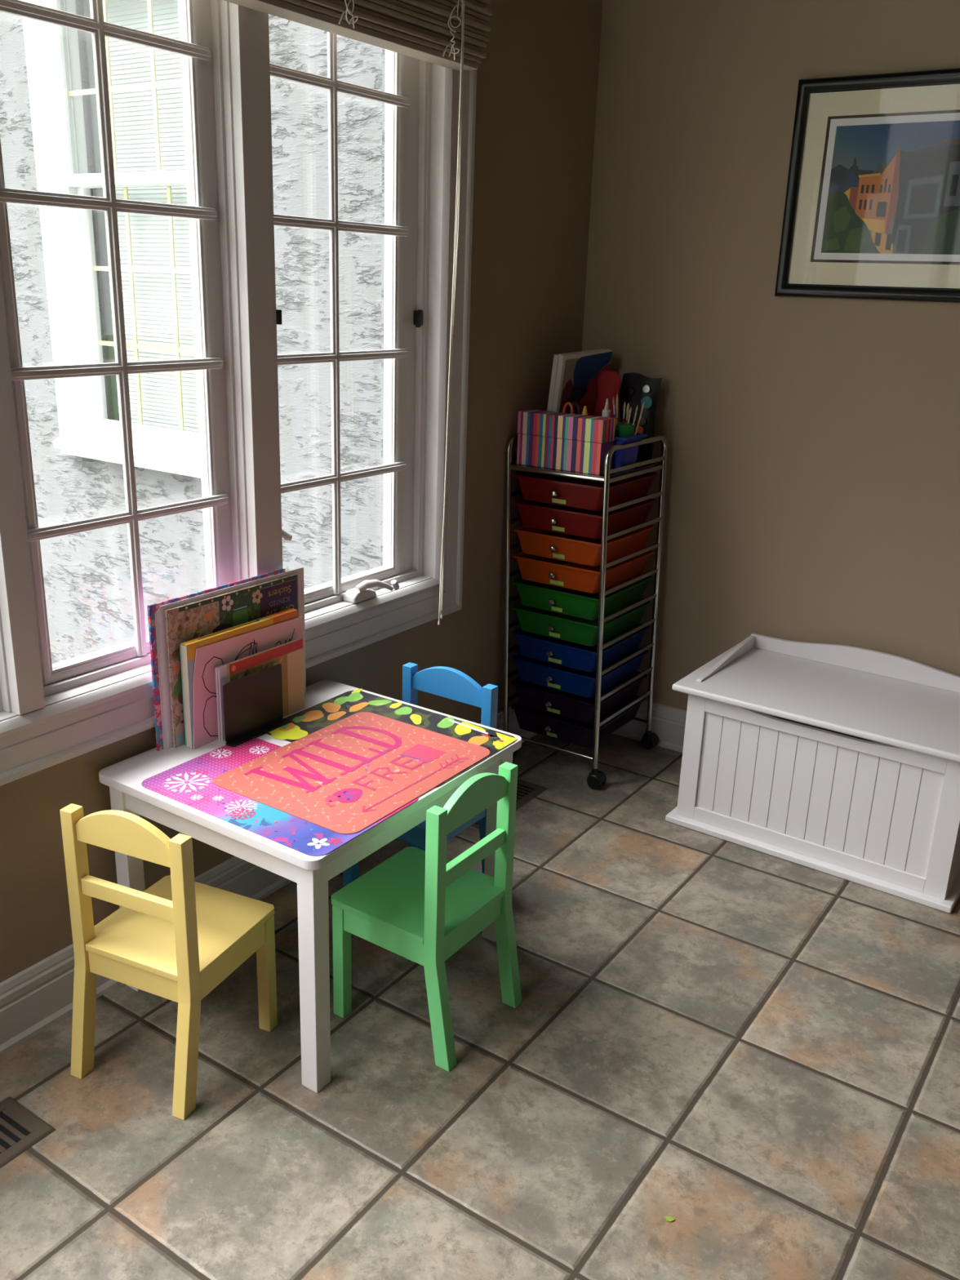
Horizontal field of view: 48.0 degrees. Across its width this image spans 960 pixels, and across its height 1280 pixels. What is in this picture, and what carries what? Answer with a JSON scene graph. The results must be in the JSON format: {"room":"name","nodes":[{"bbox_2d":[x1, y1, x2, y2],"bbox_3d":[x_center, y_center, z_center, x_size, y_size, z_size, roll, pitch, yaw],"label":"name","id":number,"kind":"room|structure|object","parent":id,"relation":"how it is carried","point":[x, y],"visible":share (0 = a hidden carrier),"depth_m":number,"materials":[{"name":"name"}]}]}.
{"room":"children's room","nodes":[
{"label":"children's room","id":0,"kind":"room"},
{"bbox_2d":[0,0,382,664],"bbox_3d":[-0.034,-1.646,5.315,2.633,4.000,3.300,14,22,32],"label":"wall","id":1,"kind":"structure","parent":0,"point":[86,575],"depth_m":3.99,"materials":[{"name":"paint"}]},
{"bbox_2d":[20,0,200,478],"bbox_3d":[-1.343,-1.635,4.217,0.940,1.891,0.272,14,22,32],"label":"window","id":2,"kind":"structure","parent":1,"relation":"in","point":[144,82],"depth_m":4.31,"materials":[{"name":"grey"}]},
{"bbox_2d":[68,0,182,172],"bbox_3d":[-1.320,-2.094,4.034,0.690,0.638,0.008,14,22,32],"label":"grille","id":3,"kind":"object","parent":2,"relation":"attached to","point":[154,84],"depth_m":4.05,"materials":[{"name":"beige"}]},
{"bbox_2d":[93,186,195,431],"bbox_3d":[-1.317,-1.319,4.324,0.675,0.920,0.008,14,22,32],"label":"grille","id":4,"kind":"object","parent":2,"relation":"attached to","point":[98,344],"depth_m":4.37,"materials":[{"name":"beige"}]},
{"bbox_2d":[106,0,199,432],"bbox_3d":[-1.274,-1.658,4.256,0.620,1.689,0.008,14,22,32],"label":"blind","id":5,"kind":"object","parent":2,"relation":"attached to","point":[131,63],"depth_m":4.25,"materials":[{"name":"grey plastic"}]},
{"bbox_2d":[0,0,602,982],"bbox_3d":[-0.495,-0.803,2.250,0.160,3.140,2.915,14,22,32],"label":"wall","id":6,"kind":"structure","parent":0,"point":[536,91],"depth_m":2.91,"materials":[{"name":"beige paint"}]},
{"bbox_2d":[0,0,433,721],"bbox_3d":[-0.677,-0.654,1.981,0.202,1.486,1.863,14,22,32],"label":"window","id":7,"kind":"structure","parent":6,"relation":"in","point":[223,46],"depth_m":2.17,"materials":[{"name":"grey paint"}]},
{"bbox_2d":[0,0,229,656],"bbox_3d":[-0.658,-0.655,1.971,0.016,1.445,0.480,14,22,32],"label":"grille","id":8,"kind":"object","parent":7,"relation":"attached to","point":[197,46],"depth_m":2.02,"materials":[{"name":"grey paint"}]},
{"bbox_2d":[269,31,410,595],"bbox_3d":[-0.326,-0.799,2.439,0.016,1.445,0.524,14,22,32],"label":"grille","id":9,"kind":"object","parent":7,"relation":"attached to","point":[399,99],"depth_m":2.56,"materials":[{"name":"grey paint"}]},
{"bbox_2d":[223,0,492,625],"bbox_3d":[-0.590,-0.619,1.883,0.087,1.684,2.048,14,22,32],"label":"window blind","id":10,"kind":"object","parent":7,"relation":"attached to","point":[447,33],"visible":1,"depth_m":2.32,"materials":[{"name":"beige wood"}]},
{"bbox_2d":[0,62,476,786],"bbox_3d":[-0.630,-0.644,1.951,0.057,1.700,2.081,14,22,32],"label":"trim","id":11,"kind":"structure","parent":6,"relation":"attached to","point":[34,741],"depth_m":2.66,"materials":[{"name":"grey paint"}]},
{"bbox_2d":[0,706,537,1056],"bbox_3d":[-0.486,0.534,2.609,0.019,0.138,2.743,14,22,32],"label":"baseboard","id":12,"kind":"structure","parent":6,"relation":"attached to","point":[38,997],"depth_m":2.12,"materials":[{"name":"grey paint"}]},
{"bbox_2d":[380,48,385,566],"bbox_3d":[-0.626,-0.573,2.306,0.019,3.820,2.644,14,22,32],"label":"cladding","id":13,"kind":"object","parent":6,"relation":"attached to","point":[383,49],"visible":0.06,"depth_m":2.79,"materials":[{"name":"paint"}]},
{"bbox_2d":[0,733,959,1279],"bbox_3d":[1.762,1.519,0.282,6.620,0.120,4.420,14,22,32],"label":"floor","id":14,"kind":"structure","parent":0,"point":[758,1052],"depth_m":1.97,"materials":[{"name":"tile"}]},
{"bbox_2d":[0,1096,55,1168],"bbox_3d":[-0.883,0.871,1.762,0.134,0.005,0.340,14,22,32],"label":"floor vent","id":15,"kind":"object","parent":14,"relation":"in","point":[20,1129],"visible":1,"depth_m":1.86,"materials":[{"name":"metal"}]},
{"bbox_2d":[0,1109,35,1153],"bbox_3d":[-0.880,0.870,1.766,0.085,0.003,0.286,14,22,32],"label":"grille","id":16,"kind":"object","parent":15,"relation":"attached to","point":[17,1126],"depth_m":1.86,"materials":[{"name":"metal"}]},
{"bbox_2d":[59,803,277,1119],"bbox_3d":[-0.568,0.523,1.986,0.260,0.545,0.300,10,20,22],"label":"chair","id":17,"kind":"object","parent":14,"relation":"on","point":[177,939],"visible":1,"depth_m":1.91,"materials":[{"name":"yellow paint"}]},
{"bbox_2d":[98,680,521,1093],"bbox_3d":[-0.333,0.464,2.277,0.570,0.490,0.666,14,22,32],"label":"table","id":18,"kind":"object","parent":14,"relation":"on","point":[312,875],"visible":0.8,"depth_m":1.96,"materials":[{"name":"white paint"}]},
{"bbox_2d":[179,647,185,742],"bbox_3d":[-0.524,0.081,2.291,0.004,0.215,0.274,14,22,32],"label":"book","id":19,"kind":"object","parent":18,"relation":"on","point":[180,647],"visible":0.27,"depth_m":2.18,"materials":[{"name":"green paper"}]},
{"bbox_2d":[146,568,284,751],"bbox_3d":[-0.543,0.034,2.286,0.004,0.307,0.375,14,22,32],"label":"picture book","id":20,"kind":"object","parent":18,"relation":"on","point":[153,608],"visible":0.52,"depth_m":2.15,"materials":[{"name":"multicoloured paper"}]},
{"bbox_2d":[217,664,228,741],"bbox_3d":[-0.469,0.105,2.307,0.003,0.162,0.228,14,22,32],"label":"notebook","id":21,"kind":"object","parent":18,"relation":"on","point":[223,670],"visible":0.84,"depth_m":2.21,"materials":[{"name":"white paper"}]},
{"bbox_2d":[154,567,306,749],"bbox_3d":[-0.520,0.029,2.308,0.007,0.302,0.414,14,22,32],"label":"paper pad","id":22,"kind":"object","parent":18,"relation":"on","point":[160,624],"visible":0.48,"depth_m":2.18,"materials":[{"name":"white"}]},
{"bbox_2d":[164,573,298,747],"bbox_3d":[-0.516,0.036,2.302,0.006,0.293,0.369,14,22,32],"label":"book","id":23,"kind":"object","parent":18,"relation":"on","point":[189,621],"visible":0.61,"depth_m":2.21,"materials":[{"name":"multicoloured paper"}]},
{"bbox_2d":[179,608,297,749],"bbox_3d":[-0.502,0.076,2.294,0.020,0.224,0.317,14,22,32],"label":"workbook","id":24,"kind":"object","parent":18,"relation":"on","point":[188,649],"visible":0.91,"depth_m":2.19,"materials":[{"name":"yellow"}]},
{"bbox_2d":[193,616,304,749],"bbox_3d":[-0.489,0.083,2.294,0.002,0.211,0.326,14,22,32],"label":"drawing","id":25,"kind":"object","parent":18,"relation":"on","point":[207,658],"visible":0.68,"depth_m":2.22,"materials":[{"name":"pink paper"}]},
{"bbox_2d":[215,640,294,741],"bbox_3d":[-0.474,0.105,2.308,0.003,0.162,0.232,14,22,32],"label":"notebook","id":26,"kind":"object","parent":18,"relation":"on","point":[216,668],"visible":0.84,"depth_m":2.22,"materials":[{"name":"white paper"}]},
{"bbox_2d":[222,663,291,746],"bbox_3d":[-0.465,0.135,2.265,0.026,0.133,0.174,14,22,32],"label":"bookend","id":27,"kind":"object","parent":18,"relation":"on","point":[253,702],"visible":1,"depth_m":2.27,"materials":[{"name":"black metal"}]},
{"bbox_2d":[227,638,304,716],"bbox_3d":[-0.456,0.101,2.316,0.005,0.165,0.218,14,22,32],"label":"book","id":28,"kind":"object","parent":18,"relation":"on","point":[290,655],"visible":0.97,"depth_m":2.35,"materials":[{"name":"brown paper"}]},
{"bbox_2d":[141,737,417,856],"bbox_3d":[-0.379,0.283,2.035,0.462,0.002,0.292,14,22,32],"label":"placemat","id":29,"kind":"object","parent":18,"relation":"on","point":[189,783],"visible":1,"depth_m":1.98,"materials":[{"name":"multicoloured plastic"}]},
{"bbox_2d":[211,711,489,834],"bbox_3d":[-0.244,0.250,2.145,0.357,0.002,0.461,14,22,32],"label":"placemat","id":30,"kind":"object","parent":18,"relation":"on","point":[344,776],"visible":1,"depth_m":2.12,"materials":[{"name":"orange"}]},
{"bbox_2d":[266,688,517,787],"bbox_3d":[-0.193,0.200,2.304,0.466,0.002,0.336,14,22,32],"label":"placemat","id":31,"kind":"object","parent":18,"relation":"on","point":[304,722],"visible":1,"depth_m":2.37,"materials":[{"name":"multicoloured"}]},
{"bbox_2d":[342,662,497,887],"bbox_3d":[-0.136,0.350,2.554,0.260,0.545,0.300,14,22,32],"label":"chair","id":32,"kind":"object","parent":14,"relation":"on","point":[451,683],"visible":0.32,"depth_m":2.54,"materials":[{"name":"blue paint"}]},
{"bbox_2d":[330,761,521,1071],"bbox_3d":[-0.100,0.493,2.125,0.300,0.545,0.260,14,22,32],"label":"chair","id":33,"kind":"object","parent":14,"relation":"on","point":[422,907],"visible":1,"depth_m":2.08,"materials":[{"name":"green paint"}]},
{"bbox_2d":[468,778,547,831],"bbox_3d":[0.049,0.465,3.084,0.134,0.005,0.340,14,22,32],"label":"floor vent","id":34,"kind":"object","parent":14,"relation":"in","point":[526,791],"visible":0.19,"depth_m":3.15,"materials":[{"name":"brown metal"}]},
{"bbox_2d":[475,782,536,824],"bbox_3d":[0.052,0.464,3.087,0.085,0.003,0.286,14,22,32],"label":"grille","id":35,"kind":"object","parent":34,"relation":"attached to","point":[525,790],"depth_m":3.15,"materials":[{"name":"black metal"}]},
{"bbox_2d":[502,433,667,789],"bbox_3d":[0.324,-0.117,3.280,0.384,1.003,0.411,14,22,32],"label":"cart","id":36,"kind":"object","parent":14,"relation":"on","point":[578,683],"visible":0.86,"depth_m":3.18,"materials":[{"name":"silver metal"}]},
{"bbox_2d":[516,409,615,475],"bbox_3d":[0.239,-0.558,3.034,0.271,0.149,0.074,14,22,32],"label":"striped box","id":37,"kind":"object","parent":36,"relation":"on","point":[567,442],"visible":0.95,"depth_m":3.00,"materials":[{"name":"multicoloured cardboard"}]},
{"bbox_2d":[562,401,580,414],"bbox_3d":[0.258,-0.589,3.080,0.055,0.178,0.012,14,22,32],"label":"scissors","id":38,"kind":"object","parent":37,"relation":"in","point":[571,406],"visible":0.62,"depth_m":3.05,"materials":[{"name":"orange"}]},
{"bbox_2d":[601,398,610,417],"bbox_3d":[0.356,-0.590,3.068,0.032,0.191,0.032,14,22,32],"label":"glue bottle","id":39,"kind":"object","parent":37,"relation":"in","point":[606,413],"visible":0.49,"depth_m":3.04,"materials":[{"name":"white plastic"}]},
{"bbox_2d":[546,348,603,411],"bbox_3d":[0.280,-0.703,3.201,0.059,0.310,0.237,19,25,41],"label":"canvas","id":40,"kind":"object","parent":36,"relation":"on","point":[555,362],"visible":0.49,"depth_m":3.10,"materials":[{"name":"beige fabric"}]},
{"bbox_2d":[551,348,612,415],"bbox_3d":[0.293,-0.698,3.189,0.060,0.314,0.237,19,25,41],"label":"canvas","id":41,"kind":"object","parent":36,"relation":"on","point":[578,373],"visible":0.61,"depth_m":3.13,"materials":[{"name":"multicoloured fabric"}]},
{"bbox_2d":[581,405,587,415],"bbox_3d":[0.294,-0.578,3.065,0.032,0.171,0.032,14,22,32],"label":"paint bottle","id":42,"kind":"object","parent":36,"relation":"on","point":[584,410],"visible":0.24,"depth_m":3.04,"materials":[{"name":"yellow plastic"}]},
{"bbox_2d":[511,461,661,477],"bbox_3d":[0.317,-0.516,3.160,0.304,0.005,0.359,14,22,32],"label":"shelf","id":43,"kind":"object","parent":36,"relation":"attached to","point":[656,465],"depth_m":3.04,"materials":[{"name":"silver"}]},
{"bbox_2d":[564,562,613,572],"bbox_3d":[0.308,-0.201,3.252,0.150,0.012,0.180,8,19,18],"label":"paper stack","id":44,"kind":"object","parent":36,"relation":"in","point":[597,568],"visible":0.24,"depth_m":3.30,"materials":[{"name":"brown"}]},
{"bbox_2d":[588,767,604,783],"bbox_3d":[0.345,0.398,3.194,0.049,0.042,0.048,14,22,32],"label":"caster wheel","id":45,"kind":"object","parent":36,"relation":"attached to","point":[596,776],"depth_m":3.18,"materials":[{"name":"black plastic"}]},
{"bbox_2d":[593,368,621,422],"bbox_3d":[0.371,-0.656,3.156,0.090,0.266,0.035,14,22,32],"label":"pouch","id":46,"kind":"object","parent":36,"relation":"on","point":[609,382],"visible":0.46,"depth_m":3.12,"materials":[{"name":"red fabric"}]},
{"bbox_2d":[611,432,647,471],"bbox_3d":[0.383,-0.537,3.066,0.140,0.098,0.132,14,22,32],"label":"plastic bin","id":47,"kind":"object","parent":36,"relation":"on","point":[628,455],"visible":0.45,"depth_m":3.02,"materials":[{"name":"blue plastic"}]},
{"bbox_2d":[614,422,635,436],"bbox_3d":[0.399,-0.549,3.053,0.072,0.125,0.072,14,22,32],"label":"cup","id":48,"kind":"object","parent":47,"relation":"in","point":[620,430],"visible":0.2,"depth_m":3.01,"materials":[{"name":"green plastic"}]},
{"bbox_2d":[612,396,615,417],"bbox_3d":[0.384,-0.594,3.065,0.033,0.190,0.007,18,24,40],"label":"brush","id":49,"kind":"object","parent":48,"relation":"in","point":[613,399],"visible":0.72,"depth_m":3.05,"materials":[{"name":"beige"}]},
{"bbox_2d":[616,400,618,424],"bbox_3d":[0.385,-0.581,3.037,0.014,0.184,0.006,5,19,11],"label":"brush","id":50,"kind":"object","parent":48,"relation":"in","point":[617,404],"visible":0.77,"depth_m":3.02,"materials":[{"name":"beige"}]},
{"bbox_2d":[622,401,626,425],"bbox_3d":[0.403,-0.582,3.047,0.006,0.180,0.006,5,19,11],"label":"brush","id":51,"kind":"object","parent":48,"relation":"in","point":[624,405],"visible":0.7,"depth_m":3.03,"materials":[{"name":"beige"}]},
{"bbox_2d":[625,403,629,425],"bbox_3d":[0.407,-0.576,3.032,0.017,0.178,0.007,14,22,32],"label":"brush","id":52,"kind":"object","parent":48,"relation":"in","point":[628,406],"visible":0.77,"depth_m":3.01,"materials":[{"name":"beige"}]},
{"bbox_2d":[626,407,631,425],"bbox_3d":[0.408,-0.568,3.024,0.026,0.170,0.009,14,22,32],"label":"brush","id":53,"kind":"object","parent":48,"relation":"in","point":[630,410],"visible":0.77,"depth_m":3.00,"materials":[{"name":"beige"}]},
{"bbox_2d":[632,404,638,425],"bbox_3d":[0.424,-0.574,3.034,0.032,0.174,0.007,14,22,32],"label":"brush","id":54,"kind":"object","parent":48,"relation":"in","point":[637,407],"visible":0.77,"depth_m":3.01,"materials":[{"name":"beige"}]},
{"bbox_2d":[634,402,644,435],"bbox_3d":[0.436,-0.577,3.033,0.041,0.183,0.007,11,20,26],"label":"brush","id":55,"kind":"object","parent":48,"relation":"in","point":[642,406],"visible":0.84,"depth_m":3.01,"materials":[{"name":"brown wood"}]},
{"bbox_2d":[618,372,662,461],"bbox_3d":[0.467,-0.660,3.210,0.133,0.259,0.053,17,24,38],"label":"palette","id":56,"kind":"object","parent":36,"relation":"on","point":[636,388],"visible":0.77,"depth_m":3.18,"materials":[{"name":"black plastic"}]},
{"bbox_2d":[627,387,633,394],"bbox_3d":[0.444,-0.735,3.184,0.020,0.020,0.002,14,16,32],"label":"print","id":57,"kind":"object","parent":56,"relation":"attached to","point":[630,390],"depth_m":3.18,"materials":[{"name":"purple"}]},
{"bbox_2d":[635,426,643,433],"bbox_3d":[0.470,-0.619,3.186,0.026,0.026,0.002,14,16,32],"label":"print","id":58,"kind":"object","parent":56,"relation":"attached to","point":[640,429],"depth_m":3.18,"materials":[{"name":"orange paint"}]},
{"bbox_2d":[637,416,645,425],"bbox_3d":[0.476,-0.645,3.177,0.028,0.028,0.002,14,16,32],"label":"print","id":59,"kind":"object","parent":56,"relation":"attached to","point":[642,421],"depth_m":3.18,"materials":[{"name":"brown paint"}]},
{"bbox_2d":[642,384,649,393],"bbox_3d":[0.486,-0.734,3.155,0.024,0.024,0.002,14,16,32],"label":"print","id":60,"kind":"object","parent":56,"relation":"attached to","point":[646,388],"depth_m":3.16,"materials":[{"name":"white paint"}]},
{"bbox_2d":[640,395,652,408],"bbox_3d":[0.487,-0.696,3.161,0.036,0.036,0.002,14,16,32],"label":"print","id":61,"kind":"object","parent":56,"relation":"attached to","point":[647,400],"depth_m":3.16,"materials":[{"name":"teal paint"}]},
{"bbox_2d":[642,728,657,743],"bbox_3d":[0.549,0.309,3.481,0.049,0.042,0.048,14,22,32],"label":"caster wheel","id":62,"kind":"object","parent":36,"relation":"attached to","point":[649,737],"depth_m":3.47,"materials":[{"name":"black plastic"}]},
{"bbox_2d":[663,1216,674,1222],"bbox_3d":[0.303,0.926,1.724,0.016,0.002,0.010,1,18,-4],"label":"paper scrap","id":63,"kind":"object","parent":14,"relation":"on","point":[668,1219],"visible":1,"depth_m":1.72,"materials":[{"name":"green"}]},
{"bbox_2d":[665,632,959,913],"bbox_3d":[0.969,0.306,2.919,0.795,0.470,0.468,14,22,33],"label":"chest","id":64,"kind":"object","parent":14,"relation":"on","point":[839,761],"visible":1,"depth_m":2.79,"materials":[{"name":"white paint"}]},
{"bbox_2d":[582,0,959,710],"bbox_3d":[3.084,-0.459,1.581,6.600,3.140,0.120,14,22,32],"label":"wall","id":65,"kind":"structure","parent":0,"point":[812,494],"depth_m":3.01,"materials":[{"name":"beige paint"}]},
{"bbox_2d":[612,700,686,752],"bbox_3d":[2.955,0.857,1.989,6.488,0.138,0.019,14,22,32],"label":"baseboard","id":66,"kind":"structure","parent":65,"relation":"attached to","point":[668,723],"depth_m":3.49,"materials":[{"name":"grey paint"}]},
{"bbox_2d":[774,67,959,302],"bbox_3d":[1.160,-1.111,2.653,0.832,0.534,0.026,14,22,32],"label":"framed picture","id":67,"kind":"object","parent":65,"relation":"attached to","point":[872,211],"visible":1,"depth_m":2.75,"materials":[{"name":"black paint"}]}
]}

